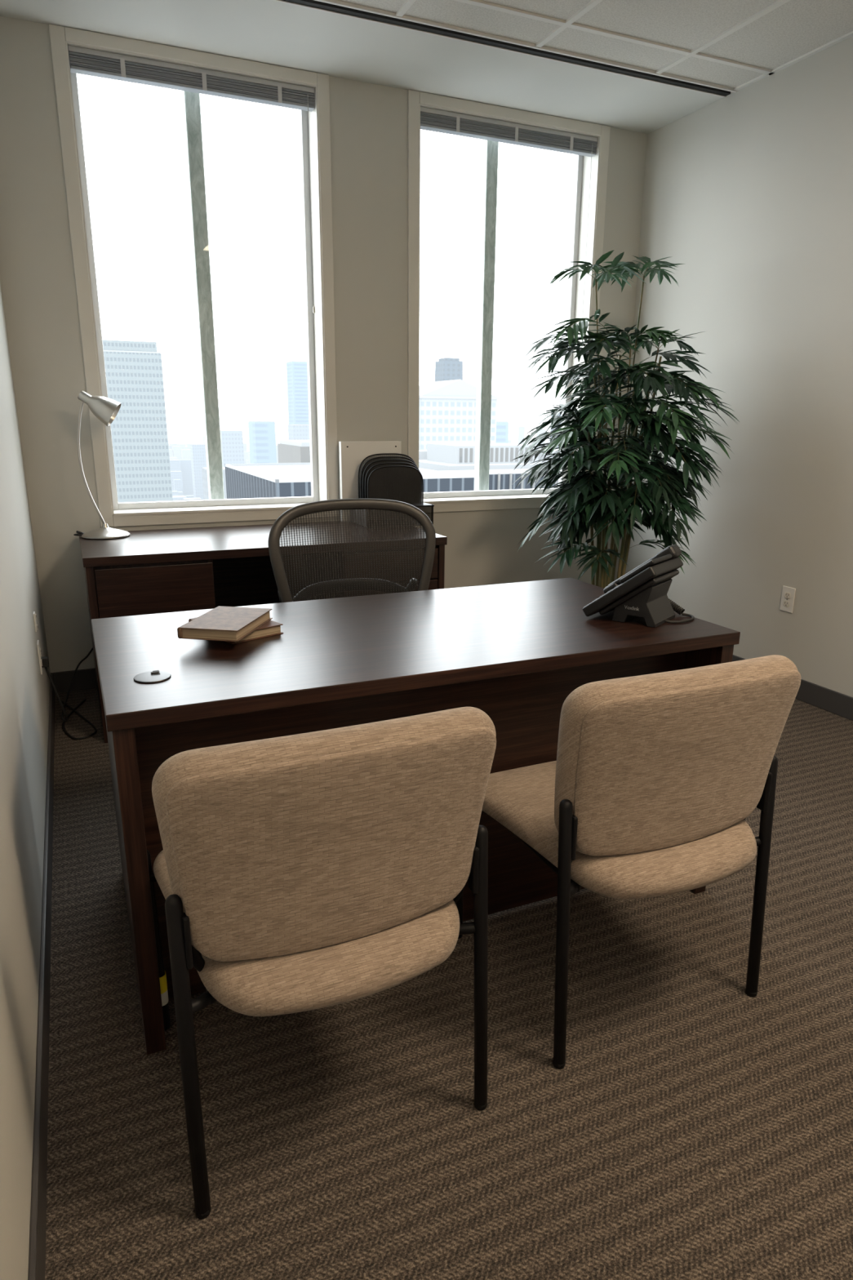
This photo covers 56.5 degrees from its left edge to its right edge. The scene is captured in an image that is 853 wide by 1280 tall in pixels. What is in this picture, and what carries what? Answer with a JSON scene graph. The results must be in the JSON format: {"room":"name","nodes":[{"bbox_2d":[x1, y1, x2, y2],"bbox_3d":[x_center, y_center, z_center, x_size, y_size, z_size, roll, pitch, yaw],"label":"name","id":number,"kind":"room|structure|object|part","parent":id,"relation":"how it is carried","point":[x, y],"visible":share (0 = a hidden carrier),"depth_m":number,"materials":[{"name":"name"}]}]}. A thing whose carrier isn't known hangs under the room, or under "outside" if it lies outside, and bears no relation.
{"room":"office","nodes":[
{"label":"office","id":0,"kind":"room"},
{"bbox_2d":[0,281,50,1279],"bbox_3d":[-0.838,-0.484,1.147,0.200,2.800,5.239,-6,17,-23],"label":"wall","id":1,"kind":"structure","parent":0,"point":[24,693],"depth_m":1.67,"materials":[{"name":"paint"}]},
{"bbox_2d":[32,611,37,632],"bbox_3d":[-1.426,-0.067,2.895,0.010,0.070,0.045,-6,17,-23],"label":"wall plate","id":2,"kind":"object","parent":1,"relation":"attached to","point":[34,615],"visible":1,"depth_m":2.88,"materials":[{"name":"white plastic"}]},
{"bbox_2d":[36,640,42,675],"bbox_3d":[-1.427,0.063,2.932,0.010,0.117,0.072,-6,17,-23],"label":"wall outlet","id":3,"kind":"object","parent":1,"relation":"attached to","point":[38,648],"visible":1,"depth_m":2.91,"materials":[{"name":"white plastic"}]},
{"bbox_2d":[40,647,97,739],"bbox_3d":[-1.488,0.155,3.321,0.181,0.378,0.710,-5,17,-19],"label":"power cord","id":4,"kind":"object","parent":3,"relation":"attached to","point":[44,659],"visible":0.95,"depth_m":3.24,"materials":[{"name":"black rubber"}]},
{"bbox_2d":[27,672,55,1279],"bbox_3d":[-0.751,0.804,1.554,0.010,0.100,4.839,-6,17,-23],"label":"baseboard","id":5,"kind":"structure","parent":1,"relation":"attached to","point":[37,1251],"depth_m":1.51,"materials":[{"name":"grey plastic"}]},
{"bbox_2d":[0,15,647,672],"bbox_3d":[-0.324,-1.290,4.021,3.162,2.800,0.200,-6,17,-23],"label":"wall","id":6,"kind":"structure","parent":0,"point":[369,122],"depth_m":3.64,"materials":[{"name":"paint"}]},
{"bbox_2d":[53,667,97,693],"bbox_3d":[-0.291,0.036,4.295,3.142,0.100,0.010,-6,17,-23],"label":"baseboard","id":7,"kind":"structure","parent":6,"relation":"attached to","point":[84,679],"depth_m":3.71,"materials":[{"name":"grey plastic"}]},
{"bbox_2d":[67,44,315,313],"bbox_3d":[-0.963,-1.946,3.456,1.000,0.930,0.058,-6,17,-23],"label":"blind","id":8,"kind":"object","parent":6,"relation":"attached to","point":[86,61],"visible":0.98,"depth_m":3.31,"materials":[{"name":"grey"}]},
{"bbox_3d":[-0.962,-2.324,3.353,0.998,0.012,0.046,-6,17,-23],"label":"rail","id":9,"kind":"part","parent":8,"relation":"part of","materials":[{"name":"grey"}]},
{"bbox_3d":[-0.527,-1.991,3.618,0.002,0.865,0.002,-6,17,-23],"label":"tilt cord","id":10,"kind":"part","parent":8,"relation":"part of","materials":[{"name":"grey plastic"}]},
{"bbox_2d":[48,23,338,527],"bbox_3d":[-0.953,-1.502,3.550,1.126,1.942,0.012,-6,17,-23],"label":"window frame","id":11,"kind":"structure","parent":6,"relation":"attached to","point":[59,35],"depth_m":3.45,"materials":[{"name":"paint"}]},
{"bbox_2d":[65,40,328,515],"bbox_3d":[-0.992,-1.529,3.634,1.016,1.844,0.218,-6,17,-23],"label":"liner","id":12,"kind":"object","parent":6,"relation":"attached to","point":[313,117],"visible":0.38,"depth_m":3.71,"materials":[{"name":"paint"}]},
{"bbox_2d":[182,90,224,499],"bbox_3d":[-1.061,-0.479,4.072,0.068,7.200,0.060,-6,17,-23],"label":"facade mullion","id":13,"kind":"object","parent":6,"relation":"attached to","point":[191,100],"visible":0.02,"depth_m":3.72,"materials":[{"name":"grey metal"}]},
{"bbox_2d":[474,139,498,490],"bbox_3d":[0.317,-0.635,4.664,0.068,7.200,0.060,-6,17,-23],"label":"facade mullion","id":14,"kind":"object","parent":6,"relation":"attached to","point":[490,151],"visible":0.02,"depth_m":4.31,"materials":[{"name":"grey metal"}]},
{"bbox_2d":[407,89,610,512],"bbox_3d":[0.425,-1.659,4.141,1.130,1.942,0.012,-6,17,-23],"label":"window frame","id":15,"kind":"structure","parent":6,"relation":"attached to","point":[415,98],"depth_m":3.97,"materials":[{"name":"paint"}]},
{"bbox_2d":[420,106,597,318],"bbox_3d":[0.415,-2.102,4.048,1.004,0.930,0.060,-6,17,-23],"label":"blind","id":16,"kind":"object","parent":6,"relation":"attached to","point":[431,119],"visible":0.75,"depth_m":3.91,"materials":[{"name":"grey"}]},
{"bbox_3d":[0.416,-2.481,3.945,1.002,0.012,0.046,-6,17,-23],"label":"rail","id":17,"kind":"part","parent":16,"relation":"part of","materials":[{"name":"grey"}]},
{"bbox_3d":[0.853,-2.147,4.211,0.002,0.865,0.002,-6,17,-23],"label":"tilt cord","id":18,"kind":"part","parent":16,"relation":"part of","materials":[{"name":"grey plastic"}]},
{"bbox_2d":[417,103,600,503],"bbox_3d":[0.386,-1.685,4.226,1.020,1.844,0.218,-6,17,-23],"label":"liner","id":19,"kind":"object","parent":6,"relation":"attached to","point":[588,168],"visible":0.25,"depth_m":4.25,"materials":[{"name":"paint"}]},
{"bbox_2d":[423,154,583,498],"bbox_3d":[0.361,-1.702,4.278,1.008,1.828,0.040,-6,17,-23],"label":"frame","id":20,"kind":"object","parent":19,"relation":"attached to","point":[578,170],"visible":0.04,"depth_m":4.39,"materials":[{"name":"silver metal"}]},
{"bbox_2d":[0,0,726,133],"bbox_3d":[-0.159,-2.494,3.319,3.162,0.100,0.564,-6,17,-23],"label":"ceiling drywall","id":21,"kind":"structure","parent":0,"point":[270,32],"depth_m":3.30,"materials":[{"name":"white paint"}]},
{"bbox_2d":[44,688,852,1279],"bbox_3d":[0.688,0.737,2.200,3.562,0.100,5.239,-6,17,-23],"label":"floor","id":22,"kind":"structure","parent":0,"point":[693,1126],"depth_m":1.52,"materials":[{"name":"carpet"}]},
{"bbox_2d":[79,521,447,742],"bbox_3d":[-0.731,-0.109,3.617,1.486,0.740,0.694,-6,17,-23],"label":"credenza","id":23,"kind":"object","parent":22,"relation":"on","point":[162,571],"visible":0.3,"depth_m":3.14,"materials":[{"name":"brown wood"}]},
{"bbox_2d":[73,390,129,539],"bbox_3d":[-1.395,-0.738,3.357,0.239,0.603,0.199,-6,17,-23],"label":"desk lamp","id":24,"kind":"object","parent":23,"relation":"on","point":[105,409],"visible":1,"depth_m":3.30,"materials":[{"name":"silver metal"}]},
{"bbox_3d":[-1.349,-0.957,3.284,0.166,0.143,0.112,-6,17,-23],"label":"lamp shade","id":25,"kind":"part","parent":24,"relation":"part of","materials":[{"name":"silver metal"}]},
{"bbox_3d":[-0.864,-0.184,3.907,1.418,0.685,0.020,-6,17,-23],"label":"panel","id":26,"kind":"part","parent":23,"relation":"part of","materials":[{"name":"brown wood"}]},
{"bbox_2d":[338,440,401,519],"bbox_3d":[-0.280,-0.800,3.998,0.318,0.390,0.034,-6,17,-23],"label":"binder","id":27,"kind":"object","parent":23,"relation":"on","point":[351,454],"visible":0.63,"depth_m":3.93,"materials":[{"name":"white plastic"}]},
{"bbox_2d":[351,453,434,527],"bbox_3d":[-0.168,-0.736,3.877,0.359,0.334,0.250,-6,17,-23],"label":"file organizer","id":28,"kind":"object","parent":23,"relation":"on","point":[380,478],"visible":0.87,"depth_m":3.81,"materials":[{"name":"black metal"}]},
{"bbox_3d":[-0.190,-0.810,3.959,0.320,0.236,0.006,-6,17,-23],"label":"divider frame","id":29,"kind":"part","parent":28,"relation":"part of","materials":[{"name":"black plastic"}]},
{"bbox_3d":[-0.179,-0.791,3.913,0.312,0.224,0.006,-6,17,-23],"label":"divider frame","id":30,"kind":"part","parent":28,"relation":"part of","materials":[{"name":"black plastic"}]},
{"bbox_3d":[-0.168,-0.771,3.867,0.304,0.212,0.006,-6,17,-23],"label":"divider frame","id":31,"kind":"part","parent":28,"relation":"part of","materials":[{"name":"black"}]},
{"bbox_2d":[351,502,434,525],"bbox_3d":[-0.173,-0.625,3.906,0.350,0.092,0.250,-6,17,-23],"label":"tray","id":32,"kind":"object","parent":28,"relation":"on","point":[428,508],"depth_m":3.89,"materials":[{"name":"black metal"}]},
{"bbox_3d":[-0.157,-0.752,3.821,0.296,0.200,0.006,-6,17,-23],"label":"divider frame","id":33,"kind":"part","parent":28,"relation":"part of","materials":[{"name":"black"}]},
{"bbox_3d":[-0.146,-0.733,3.774,0.288,0.188,0.006,-6,17,-23],"label":"divider frame","id":34,"kind":"part","parent":28,"relation":"part of","materials":[{"name":"black"}]},
{"bbox_2d":[146,706,496,1219],"bbox_3d":[-0.215,0.466,1.467,0.567,0.806,0.556,-7,17,-24],"label":"chair","id":35,"kind":"object","parent":22,"relation":"on","point":[308,871],"visible":0.96,"depth_m":1.21,"materials":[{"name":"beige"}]},
{"bbox_3d":[-0.556,0.615,1.621,0.025,0.424,0.035,9,18,27],"label":"leg","id":36,"kind":"part","parent":35,"relation":"part of","materials":[{"name":"black metal"}]},
{"bbox_3d":[-0.436,0.516,1.406,0.079,0.029,0.438,-7,17,-24],"label":"rail","id":37,"kind":"part","parent":35,"relation":"part of","materials":[{"name":"black metal"}]},
{"bbox_3d":[-0.368,0.652,1.228,0.025,0.569,0.055,-7,17,-24],"label":"leg","id":38,"kind":"part","parent":35,"relation":"part of","materials":[{"name":"black metal"}]},
{"bbox_3d":[-0.214,0.464,1.467,0.519,0.077,0.556,-7,17,-24],"label":"seat","id":39,"kind":"part","parent":35,"relation":"part of","materials":[{"name":"beige fabric"}]},
{"bbox_3d":[-0.135,0.307,1.246,0.544,0.381,0.144,-7,17,-24],"label":"backrest","id":40,"kind":"part","parent":35,"relation":"part of","materials":[{"name":"beige fabric"}]},
{"bbox_3d":[-0.013,0.466,1.592,0.079,0.029,0.438,-7,17,-24],"label":"rail","id":41,"kind":"part","parent":35,"relation":"part of","materials":[{"name":"black metal"}]},
{"bbox_3d":[0.098,0.598,1.433,0.025,0.569,0.055,-7,17,-24],"label":"leg","id":42,"kind":"part","parent":35,"relation":"part of","materials":[{"name":"black metal"}]},
{"bbox_2d":[267,498,435,602],"bbox_3d":[-0.155,0.078,2.509,0.694,0.990,0.692,-6,17,-23],"label":"office chair","id":43,"kind":"object","parent":22,"relation":"on","point":[332,585],"visible":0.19,"depth_m":2.62,"materials":[{"name":"grey fabric"}]},
{"bbox_2d":[91,577,740,1054],"bbox_3d":[-0.046,0.318,2.119,1.476,0.740,0.752,-6,17,-23],"label":"desk","id":44,"kind":"object","parent":22,"relation":"on","point":[514,653],"visible":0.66,"depth_m":1.82,"materials":[{"name":"brown wood"}]},
{"bbox_3d":[-0.695,0.408,1.841,0.038,0.708,0.729,-6,17,-23],"label":"panel","id":45,"kind":"part","parent":44,"relation":"part of","materials":[{"name":"brown wood"}]},
{"bbox_2d":[133,670,170,683],"bbox_3d":[-0.553,0.073,1.600,0.072,0.006,0.072,-6,17,-23],"label":"cable grommet","id":46,"kind":"object","parent":44,"relation":"on","point":[156,676],"visible":1,"depth_m":1.59,"materials":[{"name":"black plastic"}]},
{"bbox_2d":[188,617,283,644],"bbox_3d":[-0.469,-0.034,1.949,0.144,0.024,0.200,-14,21,-42],"label":"book","id":47,"kind":"object","parent":44,"relation":"on","point":[271,628],"visible":0.34,"depth_m":1.90,"materials":[{"name":"beige paper"}]},
{"bbox_2d":[177,605,272,641],"bbox_3d":[-0.472,-0.041,1.880,0.144,0.026,0.215,3,16,10],"label":"book","id":48,"kind":"object","parent":47,"relation":"on","point":[228,624],"visible":1,"depth_m":1.83,"materials":[{"name":"beige paper"}]},
{"bbox_3d":[0.047,0.386,1.919,1.384,0.695,0.022,-6,17,-23],"label":"modesty panel","id":49,"kind":"part","parent":44,"relation":"part of","materials":[{"name":"brown wood"}]},
{"bbox_2d":[582,544,694,627],"bbox_3d":[0.563,-0.151,2.083,0.251,0.192,0.204,12,20,36],"label":"desk phone","id":50,"kind":"object","parent":44,"relation":"on","point":[642,592],"depth_m":2.03,"materials":[{"name":"black plastic"}]},
{"bbox_3d":[0.605,0.261,2.399,0.038,0.708,0.729,-6,17,-23],"label":"panel","id":51,"kind":"part","parent":44,"relation":"part of","materials":[{"name":"brown wood"}]},
{"bbox_2d":[511,249,738,588],"bbox_3d":[0.929,-0.783,3.835,1.036,1.944,1.006,2,16,5],"label":"potted palm","id":52,"kind":"object","parent":22,"relation":"on","point":[587,500],"visible":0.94,"depth_m":3.59,"materials":[{"name":"green plant"}]},
{"bbox_2d":[455,654,801,1069],"bbox_3d":[0.420,0.386,1.767,0.567,0.806,0.556,-6,17,-23],"label":"chair","id":53,"kind":"object","parent":22,"relation":"on","point":[651,787],"visible":0.95,"depth_m":1.51,"materials":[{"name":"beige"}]},
{"bbox_3d":[0.077,0.535,1.923,0.025,0.424,0.035,9,18,28],"label":"leg","id":54,"kind":"part","parent":53,"relation":"part of","materials":[{"name":"black"}]},
{"bbox_3d":[0.196,0.436,1.707,0.079,0.029,0.438,-6,17,-23],"label":"rail","id":55,"kind":"part","parent":53,"relation":"part of","materials":[{"name":"black metal"}]},
{"bbox_3d":[0.262,0.572,1.528,0.025,0.569,0.055,-6,17,-23],"label":"leg","id":56,"kind":"part","parent":53,"relation":"part of","materials":[{"name":"black metal"}]},
{"bbox_3d":[0.419,0.384,1.766,0.519,0.077,0.556,-6,17,-23],"label":"seat","id":57,"kind":"part","parent":53,"relation":"part of","materials":[{"name":"beige fabric"}]},
{"bbox_3d":[0.496,0.228,1.545,0.544,0.381,0.144,-6,17,-23],"label":"backrest","id":58,"kind":"part","parent":53,"relation":"part of","materials":[{"name":"beige fabric"}]},
{"bbox_3d":[0.620,0.387,1.890,0.079,0.029,0.438,-6,17,-23],"label":"rail","id":59,"kind":"part","parent":53,"relation":"part of","materials":[{"name":"black metal"}]},
{"bbox_3d":[0.730,0.519,1.729,0.025,0.569,0.055,-6,17,-23],"label":"leg","id":60,"kind":"part","parent":53,"relation":"part of","materials":[{"name":"black metal"}]},
{"bbox_2d":[338,0,852,88],"bbox_3d":[0.837,-1.882,1.161,3.162,0.092,4.206,-6,17,-23],"label":"ceiling tiles","id":61,"kind":"structure","parent":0,"point":[795,28],"depth_m":3.06,"materials":[{"name":"white tile"}]},
{"bbox_2d":[395,0,852,90],"bbox_3d":[0.836,-1.834,1.175,3.162,0.010,4.206,-6,17,-23],"label":"grid","id":62,"kind":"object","parent":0,"point":[569,23],"depth_m":3.12,"materials":[{"name":"white metal"}]},
{"bbox_2d":[271,0,737,97],"bbox_3d":[-0.033,-2.390,3.052,3.162,0.053,0.077,-6,17,-23],"label":"slot trim","id":63,"kind":"object","parent":62,"relation":"attached to","point":[337,2],"visible":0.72,"depth_m":3.19,"materials":[{"name":"white metal"}]},
{"bbox_2d":[284,0,730,95],"bbox_3d":[-0.039,-2.396,3.066,3.162,0.049,0.026,-6,17,-23],"label":"blade","id":64,"kind":"object","parent":63,"relation":"in","point":[329,6],"depth_m":3.21,"materials":[{"name":"black metal"}]},
{"bbox_2d":[615,35,852,697],"bbox_3d":[2.235,-0.833,2.466,0.200,2.800,5.239,-6,17,-23],"label":"wall","id":65,"kind":"structure","parent":0,"point":[750,190],"depth_m":3.65,"materials":[{"name":"paint"}]},
{"bbox_2d":[779,586,795,613],"bbox_3d":[1.673,-0.188,3.677,0.010,0.117,0.072,-6,17,-23],"label":"wall outlet","id":66,"kind":"object","parent":65,"relation":"attached to","point":[788,597],"visible":1,"depth_m":3.67,"materials":[{"name":"white plastic"}]},
{"bbox_2d":[783,600,789,606],"bbox_3d":[1.670,-0.169,3.682,0.003,0.029,0.034,-6,17,-23],"label":"receptacle","id":67,"kind":"object","parent":66,"relation":"attached to","point":[786,602],"depth_m":3.68,"materials":[{"name":"beige plastic"}]},
{"bbox_2d":[784,591,791,598],"bbox_3d":[1.671,-0.206,3.671,0.003,0.029,0.034,-6,17,-23],"label":"receptacle","id":68,"kind":"object","parent":66,"relation":"attached to","point":[787,594],"depth_m":3.67,"materials":[{"name":"beige plastic"}]},
{"bbox_2d":[732,654,852,720],"bbox_3d":[2.129,0.478,2.791,0.010,0.100,4.839,-6,17,-23],"label":"baseboard","id":69,"kind":"structure","parent":65,"relation":"attached to","point":[837,703],"depth_m":3.54,"materials":[{"name":"grey plastic"}]},
{"label":"outside","id":70,"kind":"structure","parent":0,"visible":0},
{"bbox_2d":[168,438,550,451],"bbox_3d":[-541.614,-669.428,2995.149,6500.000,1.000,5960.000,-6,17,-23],"label":"ground","id":71,"kind":"structure","parent":70,"point":[515,441],"depth_m":5311.32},
{"bbox_2d":[102,339,173,502],"bbox_3d":[-142.419,-41.376,400.308,27.500,203.000,40.000,-6,17,-23],"label":"office tower","id":72,"kind":"structure","parent":71,"relation":"on","point":[133,369],"depth_m":365.34,"materials":[{"name":"glass"}]},
{"bbox_3d":[-141.702,-136.953,373.382,24.500,4.400,36.000,-6,17,-23],"label":"crown","id":73,"kind":"part","parent":72,"relation":"part of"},
{"bbox_2d":[201,466,226,499],"bbox_3d":[-117.062,-27.080,461.608,14.000,142.600,20.000,-6,17,-23],"label":"office tower","id":74,"kind":"structure","parent":71,"relation":"on","point":[204,470],"depth_m":439.08,"materials":[{"name":"white"}]},
{"bbox_2d":[220,430,244,466],"bbox_3d":[-194.389,-130.368,800.364,20.000,156.600,30.000,-6,17,-23],"label":"office tower","id":75,"kind":"structure","parent":71,"relation":"on","point":[232,441],"depth_m":770.23,"materials":[{"name":"glass"}]},
{"bbox_2d":[248,421,276,463],"bbox_3d":[-107.458,-60.961,536.029,13.000,167.600,20.000,-6,17,-23],"label":"office tower","id":76,"kind":"structure","parent":71,"relation":"on","point":[262,436],"depth_m":508.72,"materials":[{"name":"blue glass"}]},
{"bbox_2d":[277,443,310,462],"bbox_3d":[-15.729,49.182,148.989,14.000,166.800,14.000,-6,17,-23],"label":"tower","id":77,"kind":"structure","parent":71,"relation":"on","point":[286,453],"depth_m":121.57,"materials":[{"name":"white concrete"}]},
{"bbox_2d":[280,440,310,446],"bbox_3d":[-15.125,-31.380,126.292,13.400,0.600,13.400,-6,17,-23],"label":"roof cap","id":78,"kind":"object","parent":77,"relation":"on","point":[294,442],"visible":0.36,"depth_m":122.79,"materials":[{"name":"white"}]},
{"bbox_2d":[286,360,309,424],"bbox_3d":[-144.142,-199.621,914.756,20.000,228.600,25.000,-6,17,-23],"label":"skyscraper","id":79,"kind":"structure","parent":71,"relation":"on","point":[296,371],"depth_m":882.86,"materials":[{"name":"blue glass"}]},
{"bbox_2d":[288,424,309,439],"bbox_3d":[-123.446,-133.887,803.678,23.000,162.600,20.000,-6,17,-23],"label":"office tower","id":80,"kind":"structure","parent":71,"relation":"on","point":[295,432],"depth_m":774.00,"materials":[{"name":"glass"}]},
{"bbox_2d":[224,466,474,498],"bbox_3d":[-10.160,60.123,113.435,22.000,165.100,26.500,-6,17,-23],"label":"podium","id":81,"kind":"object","parent":71,"relation":"on","point":[239,485],"visible":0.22,"depth_m":82.42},
{"bbox_2d":[224,462,474,482],"bbox_3d":[-9.563,-19.476,91.010,22.000,0.300,26.500,-6,17,-23],"label":"roof","id":82,"kind":"structure","parent":81,"relation":"on","point":[233,466],"depth_m":82.72,"materials":[{"name":"white concrete"}]},
{"bbox_2d":[235,464,464,479],"bbox_3d":[-9.564,-19.356,91.044,21.400,0.050,25.900,-6,17,-23],"label":"deck","id":83,"kind":"object","parent":82,"relation":"on","point":[300,471],"depth_m":89.95,"materials":[{"name":"white concrete"}]},
{"bbox_2d":[168,426,546,500],"bbox_3d":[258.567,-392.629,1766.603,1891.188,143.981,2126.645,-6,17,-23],"label":"city","id":84,"kind":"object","parent":71,"relation":"on","point":[187,463],"visible":0.09,"depth_m":1441.62},
{"bbox_2d":[434,357,462,381],"bbox_3d":[22.573,-190.024,880.705,32.000,231.000,25.000,-6,17,-23],"label":"skyscraper","id":85,"kind":"structure","parent":71,"relation":"on","point":[446,368],"depth_m":842.43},
{"bbox_2d":[418,398,497,451],"bbox_3d":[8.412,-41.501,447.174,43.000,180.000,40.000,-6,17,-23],"label":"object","id":86,"kind":"object","parent":71,"relation":"on","point":[441,420],"visible":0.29,"depth_m":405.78,"materials":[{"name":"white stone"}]},
{"bbox_2d":[419,395,500,399],"bbox_3d":[9.106,-128.679,422.519,45.400,1.200,42.200,-6,17,-23],"label":"crown molding","id":87,"kind":"structure","parent":86,"relation":"on","point":[420,397],"depth_m":402.13,"materials":[{"name":"white"}]},
{"bbox_2d":[419,379,495,396],"bbox_3d":[9.100,-133.276,421.319,43.000,8.300,40.000,-6,17,-23],"label":"gable roof","id":88,"kind":"structure","parent":87,"relation":"on","point":[460,388],"depth_m":404.20,"materials":[{"name":"white"}]},
{"bbox_2d":[418,443,559,471],"bbox_3d":[21.231,49.001,149.508,54.000,167.400,29.000,-6,17,-23],"label":"office block","id":89,"kind":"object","parent":71,"relation":"on","point":[437,456],"visible":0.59,"depth_m":111.04,"materials":[{"name":"white concrete"}]},
{"bbox_2d":[440,468,558,489],"bbox_3d":[23.998,56.643,127.250,58.000,164.800,8.200,-6,17,-23],"label":"building","id":90,"kind":"structure","parent":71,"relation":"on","point":[499,479],"depth_m":95.12,"materials":[{"name":"white"}]},
{"bbox_2d":[495,421,508,443],"bbox_3d":[33.421,-59.627,533.202,32.000,168.600,20.000,-6,17,-23],"label":"office tower","id":91,"kind":"structure","parent":71,"relation":"on","point":[502,427],"depth_m":507.97,"materials":[{"name":"blue glass"}]},
{"bbox_2d":[550,412,561,448],"bbox_3d":[105.304,-84.242,607.737,17.000,176.600,25.000,-6,17,-23],"label":"office tower","id":92,"kind":"structure","parent":71,"relation":"on","point":[552,429],"depth_m":589.98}
]}

